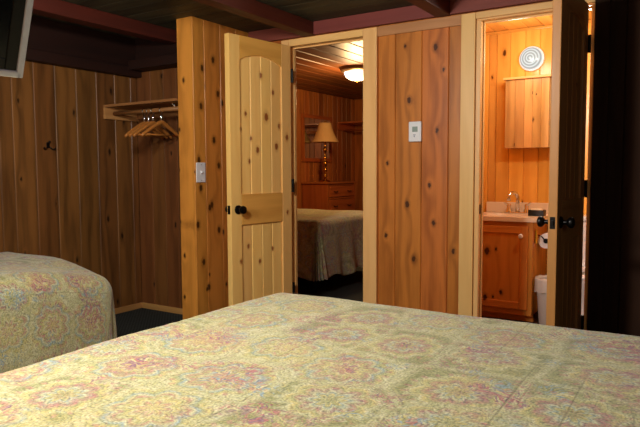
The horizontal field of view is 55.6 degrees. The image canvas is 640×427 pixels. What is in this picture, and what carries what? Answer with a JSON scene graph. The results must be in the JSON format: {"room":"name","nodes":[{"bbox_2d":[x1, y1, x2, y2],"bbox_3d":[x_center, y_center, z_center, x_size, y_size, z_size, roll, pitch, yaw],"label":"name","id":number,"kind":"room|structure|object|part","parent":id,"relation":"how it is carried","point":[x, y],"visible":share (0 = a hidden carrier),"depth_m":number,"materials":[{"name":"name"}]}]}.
{"room":"hotel room","nodes":[
{"label":"hotel room","id":0,"kind":"room"},
{"bbox_2d":[0,61,141,307],"bbox_3d":[-2.537,-0.203,3.575,0.100,2.230,3.848,2,5,32],"label":"wall","id":1,"kind":"structure","parent":0,"point":[77,202],"depth_m":4.55,"materials":[{"name":"brown wood"}]},
{"bbox_2d":[44,141,55,149],"bbox_3d":[-1.948,-0.490,4.367,0.036,0.068,0.102,2,5,32],"label":"coat hook","id":2,"kind":"object","parent":1,"relation":"attached to","point":[48,142],"visible":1,"depth_m":4.37,"materials":[{"name":"black metal"}]},
{"bbox_2d":[25,16,141,77],"bbox_3d":[-2.470,-1.157,3.462,0.070,0.310,3.648,2,5,32],"label":"ceiling beam","id":3,"kind":"structure","parent":1,"relation":"attached to","point":[50,42],"depth_m":4.50,"materials":[{"name":"red wood"}]},
{"bbox_2d":[115,302,141,313],"bbox_3d":[-1.824,0.812,4.657,0.014,0.047,1.188,2,5,32],"label":"baseboard","id":4,"kind":"structure","parent":1,"relation":"attached to","point":[137,305],"depth_m":5.02,"materials":[{"name":"brown wood"}]},
{"bbox_2d":[136,68,182,308],"bbox_3d":[-1.138,-0.301,4.879,0.960,2.230,0.060,2,5,32],"label":"wall","id":5,"kind":"structure","parent":0,"point":[159,167],"depth_m":4.96,"materials":[{"name":"brown wood"}]},
{"bbox_2d":[103,98,177,121],"bbox_3d":[-1.275,-0.771,4.696,0.794,0.155,0.338,2,5,32],"label":"closet shelf","id":6,"kind":"object","parent":5,"relation":"attached to","point":[108,109],"visible":0.56,"depth_m":4.78,"materials":[{"name":"brown wood"}]},
{"bbox_2d":[113,106,177,115],"bbox_3d":[-1.309,-0.781,4.623,0.774,0.032,0.032,2,5,32],"label":"closet rod","id":7,"kind":"object","parent":6,"relation":"attached to","point":[164,109],"visible":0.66,"depth_m":4.62,"materials":[{"name":"brown wood"}]},
{"bbox_2d":[124,108,163,139],"bbox_3d":[-1.344,-0.690,4.652,0.036,0.229,0.421,2,4,26],"label":"clothes hanger","id":8,"kind":"object","parent":7,"relation":"hanging from","point":[144,116],"visible":0.54,"depth_m":4.63,"materials":[{"name":"brown wood"}]},
{"bbox_3d":[-1.344,-0.641,4.655,0.036,0.133,0.421,2,4,26],"label":"hanger arm","id":9,"kind":"part","parent":8,"relation":"part of","materials":[{"name":"brown wood"}]},
{"bbox_2d":[129,108,167,138],"bbox_3d":[-1.304,-0.688,4.627,0.036,0.229,0.421,2,4,26],"label":"clothes hanger","id":10,"kind":"object","parent":7,"relation":"hanging from","point":[148,116],"visible":0.66,"depth_m":4.61,"materials":[{"name":"brown wood"}]},
{"bbox_3d":[-1.304,-0.640,4.630,0.036,0.133,0.421,2,4,26],"label":"hanger arm","id":11,"kind":"part","parent":10,"relation":"part of","materials":[{"name":"brown wood"}]},
{"bbox_2d":[133,108,172,138],"bbox_3d":[-1.264,-0.686,4.601,0.036,0.229,0.421,2,5,27],"label":"clothes hanger","id":12,"kind":"object","parent":7,"relation":"hanging from","point":[152,122],"visible":0.84,"depth_m":4.58,"materials":[{"name":"brown wood"}]},
{"bbox_3d":[-1.264,-0.638,4.604,0.036,0.133,0.421,2,5,27],"label":"hanger arm","id":13,"kind":"part","parent":12,"relation":"part of","materials":[{"name":"brown wood"}]},
{"bbox_2d":[141,107,178,137],"bbox_3d":[-1.188,-0.683,4.553,0.036,0.229,0.421,2,5,28],"label":"clothes hanger","id":14,"kind":"object","parent":7,"relation":"hanging from","point":[160,122],"visible":0.96,"depth_m":4.54,"materials":[{"name":"brown wood"}]},
{"bbox_3d":[-1.188,-0.635,4.556,0.036,0.133,0.421,2,5,28],"label":"hanger arm","id":15,"kind":"part","parent":14,"relation":"part of","materials":[{"name":"brown wood"}]},
{"bbox_2d":[128,38,176,71],"bbox_3d":[-1.203,-1.276,4.731,0.744,0.265,0.140,2,5,32],"label":"trim","id":16,"kind":"structure","parent":5,"relation":"attached to","point":[149,55],"depth_m":4.79,"materials":[{"name":"brown wood"}]},
{"bbox_2d":[142,302,182,314],"bbox_3d":[-1.174,0.789,4.939,0.780,0.047,0.014,2,5,32],"label":"baseboard","id":17,"kind":"structure","parent":5,"relation":"attached to","point":[144,305],"depth_m":5.01,"materials":[{"name":"brown wood"}]},
{"bbox_2d":[176,16,247,319],"bbox_3d":[-0.783,-0.285,4.616,0.154,2.230,0.630,2,5,32],"label":"wall","id":18,"kind":"structure","parent":0,"point":[200,42],"depth_m":4.40,"materials":[{"name":"orange wood"}]},
{"bbox_2d":[196,162,205,181],"bbox_3d":[-0.848,-0.294,4.349,0.022,0.142,0.092,2,5,32],"label":"light switch","id":19,"kind":"object","parent":18,"relation":"attached to","point":[200,167],"visible":1,"depth_m":4.34,"materials":[{"name":"white plastic"}]},
{"bbox_2d":[32,0,412,38],"bbox_3d":[-0.154,-1.259,2.167,5.560,0.050,4.160,2,5,32],"label":"ceiling","id":20,"kind":"structure","parent":0,"point":[163,13],"depth_m":4.07,"materials":[{"name":"brown wood"}]},
{"bbox_2d":[0,0,33,77],"bbox_3d":[-0.756,-0.683,0.804,0.234,0.902,0.724,3,5,42],"label":"television","id":21,"kind":"object","parent":20,"relation":"hanging from","point":[15,15],"visible":1,"depth_m":1.10,"materials":[{"name":"black plastic"}]},
{"bbox_2d":[32,0,176,44],"bbox_3d":[-2.082,-1.250,3.208,0.110,0.095,3.648,2,5,32],"label":"ceiling beam","id":22,"kind":"structure","parent":20,"relation":"attached to","point":[57,9],"depth_m":4.10,"materials":[{"name":"red wood"}]},
{"bbox_2d":[193,0,314,36],"bbox_3d":[-1.133,-1.225,2.791,0.100,0.095,3.959,2,5,32],"label":"ceiling beam","id":23,"kind":"structure","parent":20,"relation":"attached to","point":[254,10],"depth_m":3.95,"materials":[{"name":"red wood"}]},
{"bbox_2d":[406,0,449,17],"bbox_3d":[-0.263,-1.191,2.241,0.100,0.095,3.959,2,5,32],"label":"ceiling beam","id":24,"kind":"structure","parent":20,"relation":"attached to","point":[437,8],"depth_m":3.73,"materials":[{"name":"red wood"}]},
{"bbox_2d":[296,88,353,208],"bbox_3d":[-0.811,-0.579,8.091,0.060,2.330,5.070,2,5,32],"label":"wall","id":25,"kind":"structure","parent":0,"point":[341,168],"depth_m":9.53,"materials":[{"name":"red wood"}]},
{"bbox_2d":[301,113,331,161],"bbox_3d":[-0.041,-1.131,9.188,0.030,0.700,0.830,2,5,32],"label":"wall mirror","id":26,"kind":"object","parent":25,"relation":"attached to","point":[310,152],"visible":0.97,"depth_m":9.06,"materials":[{"name":"brown wood"}]},
{"bbox_3d":[-0.047,-1.131,9.191,0.012,0.602,0.732,2,5,32],"label":"glass","id":27,"kind":"part","parent":26,"relation":"part of","materials":[{"name":"mirror"}]},
{"bbox_2d":[337,121,362,131],"bbox_3d":[1.186,-0.486,9.511,1.800,1.925,0.550,2,5,32],"label":"closet shelf","id":28,"kind":"object","parent":25,"relation":"attached to","point":[344,126],"visible":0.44,"depth_m":9.77,"materials":[{"name":"brown wood"}]},
{"bbox_3d":[1.146,-1.316,9.386,1.790,0.032,0.032,2,5,32],"label":"rod","id":29,"kind":"part","parent":28,"relation":"part of","materials":[{"name":"brown wood"}]},
{"bbox_2d":[115,266,538,337],"bbox_3d":[0.822,0.842,4.764,6.650,0.064,9.400,2,5,32],"label":"floor","id":30,"kind":"structure","parent":0,"point":[349,287],"depth_m":5.12,"materials":[{"name":"grey carpet"}]},
{"bbox_2d":[0,252,116,372],"bbox_3d":[-2.217,0.645,2.859,1.021,0.635,2.377,2,5,32],"label":"bed","id":31,"kind":"object","parent":30,"relation":"on","point":[51,307],"visible":0.86,"depth_m":3.23,"materials":[{"name":"fabric"}]},
{"bbox_2d":[0,293,639,426],"bbox_3d":[-0.102,0.740,1.426,1.660,0.625,2.252,2,5,32],"label":"bed","id":32,"kind":"object","parent":30,"relation":"on","point":[278,359],"visible":1,"depth_m":1.59,"materials":[{"name":"fabric"}]},
{"bbox_2d":[301,181,356,209],"bbox_3d":[0.152,0.017,9.131,0.483,0.985,0.840,2,5,32],"label":"dresser","id":33,"kind":"object","parent":30,"relation":"on","point":[333,195],"visible":0.42,"depth_m":8.84,"materials":[{"name":"brown wood"}]},
{"bbox_2d":[311,121,338,181],"bbox_3d":[0.074,-0.913,8.934,0.410,0.900,0.410,2,5,32],"label":"table lamp","id":34,"kind":"object","parent":33,"relation":"on","point":[324,134],"visible":0.99,"depth_m":8.82,"materials":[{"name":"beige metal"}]},
{"bbox_3d":[0.074,-0.913,8.934,0.084,0.820,0.084,2,5,32],"label":"stem","id":35,"kind":"part","parent":34,"relation":"part of","materials":[{"name":"gold metal"}]},
{"bbox_3d":[0.073,-1.188,8.915,0.410,0.280,0.410,2,5,32],"label":"lamp shade","id":36,"kind":"part","parent":34,"relation":"part of","materials":[{"name":"beige fabric"}]},
{"bbox_3d":[0.316,0.036,9.028,0.020,0.960,0.800,2,5,32],"label":"frame","id":37,"kind":"part","parent":33,"relation":"part of","materials":[{"name":"brown wood"}]},
{"bbox_3d":[0.320,-0.331,8.999,0.030,0.157,0.690,2,5,32],"label":"drawer","id":38,"kind":"part","parent":33,"relation":"part of","materials":[{"name":"brown wood"}]},
{"bbox_3d":[0.321,-0.119,9.014,0.030,0.192,0.690,2,5,32],"label":"drawer","id":39,"kind":"part","parent":33,"relation":"part of","materials":[{"name":"brown wood"}]},
{"bbox_2d":[297,209,362,292],"bbox_3d":[-0.445,0.336,6.637,2.139,0.704,1.629,2,5,32],"label":"bed","id":40,"kind":"object","parent":30,"relation":"on","point":[330,242],"visible":0.29,"depth_m":5.68,"materials":[{"name":"fabric"}]},
{"bbox_3d":[-0.062,0.667,5.741,0.050,0.165,0.050,2,5,32],"label":"leg","id":41,"kind":"part","parent":40,"relation":"part of","materials":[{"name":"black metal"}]},
{"bbox_2d":[482,202,547,321],"bbox_3d":[1.500,0.363,4.804,0.540,0.879,0.547,2,5,32],"label":"bathroom vanity","id":42,"kind":"object","parent":30,"relation":"on","point":[512,260],"visible":0.69,"depth_m":4.60,"materials":[{"name":"red wood"}]},
{"bbox_3d":[1.357,0.403,4.618,0.430,0.625,0.018,2,5,32],"label":"door","id":43,"kind":"part","parent":42,"relation":"part of","materials":[{"name":"red wood"}]},
{"bbox_3d":[1.367,0.407,4.634,0.490,0.705,0.020,2,5,32],"label":"frame","id":44,"kind":"part","parent":42,"relation":"part of","materials":[{"name":"red wood"}]},
{"bbox_2d":[483,212,547,222],"bbox_3d":[1.504,0.061,4.791,0.540,0.104,0.524,2,5,32],"label":"countertop","id":45,"kind":"structure","parent":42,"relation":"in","point":[488,217],"depth_m":4.60,"materials":[{"name":"beige stone"}]},
{"bbox_2d":[503,191,530,213],"bbox_3d":[1.587,-0.091,4.892,0.198,0.184,0.130,0,4,5],"label":"faucet","id":46,"kind":"object","parent":42,"relation":"on","point":[526,206],"visible":0.98,"depth_m":4.88,"materials":[{"name":"silver metal"}]},
{"bbox_3d":[1.530,-0.058,4.941,0.067,0.088,0.053,2,5,32],"label":"handle","id":47,"kind":"part","parent":46,"relation":"part of","materials":[{"name":"silver metal"}]},
{"bbox_3d":[1.552,-0.095,4.873,0.136,0.174,0.035,-3,5,-30],"label":"spout","id":48,"kind":"part","parent":46,"relation":"part of","materials":[{"name":"silver metal"}]},
{"bbox_3d":[1.596,-0.007,4.904,0.170,0.014,0.044,2,5,32],"label":"plate","id":49,"kind":"part","parent":46,"relation":"part of","materials":[{"name":"silver metal"}]},
{"bbox_3d":[1.661,-0.053,4.859,0.067,0.088,0.053,2,5,32],"label":"handle","id":50,"kind":"part","parent":46,"relation":"part of","materials":[{"name":"silver metal"}]},
{"bbox_2d":[528,209,545,215],"bbox_3d":[1.659,-0.005,4.644,0.116,0.046,0.080,2,5,32],"label":"soap tray","id":51,"kind":"object","parent":42,"relation":"on","point":[530,212],"visible":0.98,"depth_m":4.61,"materials":[{"name":"black plastic"}]},
{"bbox_2d":[535,230,547,247],"bbox_3d":[1.702,0.192,4.578,0.122,0.142,0.190,2,5,32],"label":"toilet roll","id":52,"kind":"object","parent":42,"relation":"on","point":[543,239],"visible":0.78,"depth_m":4.57,"materials":[{"name":"white paper"}]},
{"bbox_2d":[534,275,546,324],"bbox_3d":[1.703,0.645,4.498,0.225,0.355,0.228,2,5,32],"label":"waste bin","id":53,"kind":"object","parent":30,"relation":"on","point":[540,280],"visible":0.36,"depth_m":4.46,"materials":[{"name":"white plastic"}]},
{"bbox_2d":[581,215,585,314],"bbox_3d":[1.998,0.429,4.415,0.420,0.795,0.646,2,5,32],"label":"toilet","id":54,"kind":"object","parent":30,"relation":"on","point":[584,220],"visible":0.05,"depth_m":4.55,"materials":[{"name":"white ceramic"}]},
{"bbox_3d":[1.955,0.639,4.361,0.370,0.385,0.462,2,5,32],"label":"bowl","id":55,"kind":"part","parent":54,"relation":"part of","materials":[{"name":"white ceramic"}]},
{"bbox_3d":[2.119,0.238,4.595,0.400,0.360,0.180,2,5,32],"label":"tank","id":56,"kind":"part","parent":54,"relation":"part of","materials":[{"name":"white ceramic"}]},
{"bbox_2d":[296,41,362,99],"bbox_3d":[0.585,-1.711,7.120,3.260,0.050,5.070,2,5,32],"label":"ceiling","id":57,"kind":"structure","parent":0,"point":[317,68],"depth_m":7.02,"materials":[{"name":"brown wood"}]},
{"bbox_2d":[340,65,362,81],"bbox_3d":[0.428,-1.592,6.973,0.400,0.165,0.400,2,5,32],"label":"ceiling light","id":58,"kind":"object","parent":57,"relation":"attached to","point":[352,72],"visible":0.77,"depth_m":6.85,"materials":[{"name":"white glass"}]},
{"bbox_2d":[354,99,362,210],"bbox_3d":[1.965,-0.682,9.363,3.260,2.330,0.060,2,5,32],"label":"wall","id":59,"kind":"structure","parent":0,"point":[358,104],"depth_m":10.15,"materials":[{"name":"red wood"}]},
{"bbox_2d":[273,0,639,335],"bbox_3d":[1.333,-0.231,3.690,4.410,2.230,0.071,2,5,32],"label":"wall","id":60,"kind":"structure","parent":0,"point":[418,183],"depth_m":3.99,"materials":[{"name":"brown wood"}]},
{"bbox_2d":[224,33,294,305],"bbox_3d":[-0.426,-0.201,4.386,0.183,2.066,0.629,3,5,41],"label":"door","id":61,"kind":"structure","parent":60,"relation":"in","point":[258,73],"depth_m":4.34,"materials":[{"name":"brown wood"}]},
{"bbox_3d":[-0.541,-0.025,4.178,0.069,0.062,0.062,3,5,41],"label":"knob","id":62,"kind":"part","parent":61,"relation":"part of","materials":[{"name":"black metal"}]},
{"bbox_3d":[-0.433,-1.148,4.317,0.045,0.165,0.406,3,5,41],"label":"rail","id":63,"kind":"part","parent":61,"relation":"part of","materials":[{"name":"brown wood"}]},
{"bbox_3d":[-0.430,-0.666,4.351,0.021,1.053,0.426,3,5,41],"label":"panel","id":64,"kind":"part","parent":61,"relation":"part of","materials":[{"name":"beige wood"}]},
{"bbox_3d":[-0.425,0.346,4.422,0.021,0.565,0.426,3,5,41],"label":"panel","id":65,"kind":"part","parent":61,"relation":"part of","materials":[{"name":"beige wood"}]},
{"bbox_3d":[-0.427,-0.038,4.395,0.045,0.215,0.406,3,5,41],"label":"lock rail","id":66,"kind":"part","parent":61,"relation":"part of","materials":[{"name":"brown wood"}]},
{"bbox_2d":[248,28,302,41],"bbox_3d":[-0.337,-1.358,4.606,0.505,0.093,0.034,2,5,32],"label":"trim","id":67,"kind":"structure","parent":60,"relation":"attached to","point":[273,34],"depth_m":4.60,"materials":[{"name":"brown wood"}]},
{"bbox_2d":[281,40,288,45],"bbox_3d":[-0.255,-0.240,4.646,0.069,2.130,0.018,2,5,32],"label":"trim","id":68,"kind":"structure","parent":60,"relation":"attached to","point":[285,42],"depth_m":4.56,"materials":[{"name":"brown wood"}]},
{"bbox_2d":[289,29,362,46],"bbox_3d":[0.035,-1.265,4.386,0.629,0.050,0.018,2,5,32],"label":"trim","id":69,"kind":"structure","parent":60,"relation":"attached to","point":[355,33],"depth_m":4.37,"materials":[{"name":"brown wood"}]},
{"bbox_2d":[290,37,362,293],"bbox_3d":[0.067,-0.215,4.501,0.665,2.098,0.080,2,5,32],"label":"trim","id":70,"kind":"structure","parent":60,"relation":"attached to","point":[293,49],"depth_m":4.64,"materials":[{"name":"brown wood"}]},
{"bbox_2d":[363,27,377,303],"bbox_3d":[0.352,-0.216,4.262,0.107,2.130,0.018,2,5,32],"label":"trim","id":71,"kind":"structure","parent":60,"relation":"attached to","point":[370,38],"depth_m":4.24,"materials":[{"name":"brown wood"}]},
{"bbox_2d":[313,5,435,34],"bbox_3d":[0.353,-1.331,4.169,0.930,0.093,0.034,2,5,32],"label":"trim","id":72,"kind":"structure","parent":60,"relation":"attached to","point":[408,13],"depth_m":4.15,"materials":[{"name":"brown wood"}]},
{"bbox_2d":[409,121,421,141],"bbox_3d":[0.638,-0.547,4.055,0.090,0.134,0.028,2,5,32],"label":"thermostat","id":73,"kind":"object","parent":60,"relation":"attached to","point":[415,128],"visible":1,"depth_m":4.04,"materials":[{"name":"white plastic"}]},
{"bbox_2d":[377,15,460,36],"bbox_3d":[0.645,-1.235,4.003,0.595,0.064,0.014,2,5,32],"label":"trim","id":74,"kind":"structure","parent":60,"relation":"attached to","point":[450,21],"depth_m":3.99,"materials":[{"name":"beige wood"}]},
{"bbox_2d":[458,13,475,315],"bbox_3d":[0.940,-0.193,3.889,0.092,2.130,0.018,2,5,32],"label":"trim","id":75,"kind":"structure","parent":60,"relation":"attached to","point":[468,21],"depth_m":3.87,"materials":[{"name":"brown wood"}]},
{"bbox_2d":[450,0,551,14],"bbox_3d":[1.223,-1.296,3.618,0.930,0.093,0.034,2,5,32],"label":"trim","id":76,"kind":"structure","parent":60,"relation":"attached to","point":[456,6],"depth_m":3.75,"materials":[{"name":"brown wood"}]},
{"bbox_2d":[473,3,594,329],"bbox_3d":[1.295,-0.167,3.724,0.684,2.098,0.080,2,5,32],"label":"trim","id":77,"kind":"structure","parent":60,"relation":"attached to","point":[481,23],"depth_m":3.83,"materials":[{"name":"brown wood"}]},
{"bbox_2d":[476,0,595,18],"bbox_3d":[1.264,-1.222,3.608,0.686,0.040,0.018,2,5,32],"label":"trim","id":78,"kind":"structure","parent":60,"relation":"attached to","point":[546,5],"depth_m":3.65,"materials":[{"name":"brown wood"}]},
{"bbox_2d":[537,0,590,329],"bbox_3d":[1.332,-0.131,3.262,0.183,2.066,0.629,3,5,35],"label":"door","id":79,"kind":"structure","parent":60,"relation":"in","point":[571,41],"depth_m":3.17,"materials":[{"name":"brown wood"}]},
{"bbox_3d":[1.147,0.042,3.108,0.069,0.062,0.062,3,5,35],"label":"knob","id":80,"kind":"part","parent":79,"relation":"part of","materials":[{"name":"black metal"}]},
{"bbox_3d":[1.158,0.047,3.025,0.026,0.060,0.004,3,5,35],"label":"latch plate","id":81,"kind":"part","parent":79,"relation":"part of","materials":[{"name":"black metal"}]},
{"bbox_3d":[1.240,0.046,3.043,0.069,0.062,0.062,3,5,35],"label":"knob","id":82,"kind":"part","parent":79,"relation":"part of","materials":[{"name":"black metal"}]},
{"bbox_3d":[1.333,0.416,3.298,0.021,0.565,0.426,3,5,35],"label":"panel","id":83,"kind":"part","parent":79,"relation":"part of","materials":[{"name":"brown wood"}]},
{"bbox_3d":[1.331,0.032,3.271,0.045,0.215,0.406,3,5,35],"label":"lock rail","id":84,"kind":"part","parent":79,"relation":"part of","materials":[{"name":"brown wood"}]},
{"bbox_3d":[1.327,-0.596,3.227,0.021,1.053,0.426,3,5,35],"label":"panel","id":85,"kind":"part","parent":79,"relation":"part of","materials":[{"name":"brown wood"}]},
{"bbox_3d":[1.325,-1.079,3.193,0.045,0.165,0.406,3,5,35],"label":"rail","id":86,"kind":"part","parent":79,"relation":"part of","materials":[{"name":"brown wood"}]},
{"bbox_2d":[587,0,610,331],"bbox_3d":[1.593,-0.167,3.476,0.079,2.130,0.018,2,5,32],"label":"trim","id":87,"kind":"structure","parent":60,"relation":"attached to","point":[602,7],"depth_m":3.46,"materials":[{"name":"brown wood"}]},
{"bbox_2d":[483,23,590,248],"bbox_3d":[2.144,-0.336,4.703,2.030,2.290,0.060,2,5,32],"label":"wall","id":88,"kind":"structure","parent":0,"point":[525,171],"depth_m":5.00,"materials":[{"name":"orange wood"}]},
{"bbox_2d":[486,202,547,213],"bbox_3d":[1.638,-0.049,4.997,0.540,0.085,0.021,2,5,32],"label":"backsplash","id":89,"kind":"structure","parent":88,"relation":"attached to","point":[490,206],"depth_m":5.02,"materials":[{"name":"beige stone"}]},
{"bbox_2d":[503,74,550,148],"bbox_3d":[1.699,-0.804,4.826,0.455,0.560,0.149,2,5,32],"label":"medicine cabinet","id":90,"kind":"object","parent":88,"relation":"attached to","point":[527,98],"visible":0.63,"depth_m":4.80,"materials":[{"name":"brown wood"}]},
{"bbox_2d":[519,46,544,71],"bbox_3d":[1.684,-1.239,4.850,0.200,0.200,0.074,2,5,32],"label":"vent","id":91,"kind":"object","parent":88,"relation":"attached to","point":[532,58],"visible":1,"depth_m":4.83,"materials":[{"name":"white plastic"}]},
{"bbox_2d":[486,20,590,35],"bbox_3d":[2.119,-1.465,4.593,1.930,0.021,0.012,2,5,32],"label":"trim","id":92,"kind":"structure","parent":88,"relation":"attached to","point":[544,26],"depth_m":4.90,"materials":[{"name":"orange wood"}]},
{"bbox_2d":[486,10,591,32],"bbox_3d":[1.796,-1.464,4.082,1.930,0.050,1.220,2,5,32],"label":"ceiling","id":93,"kind":"structure","parent":0,"point":[543,20],"depth_m":4.75,"materials":[{"name":"orange wood"}]}
]}

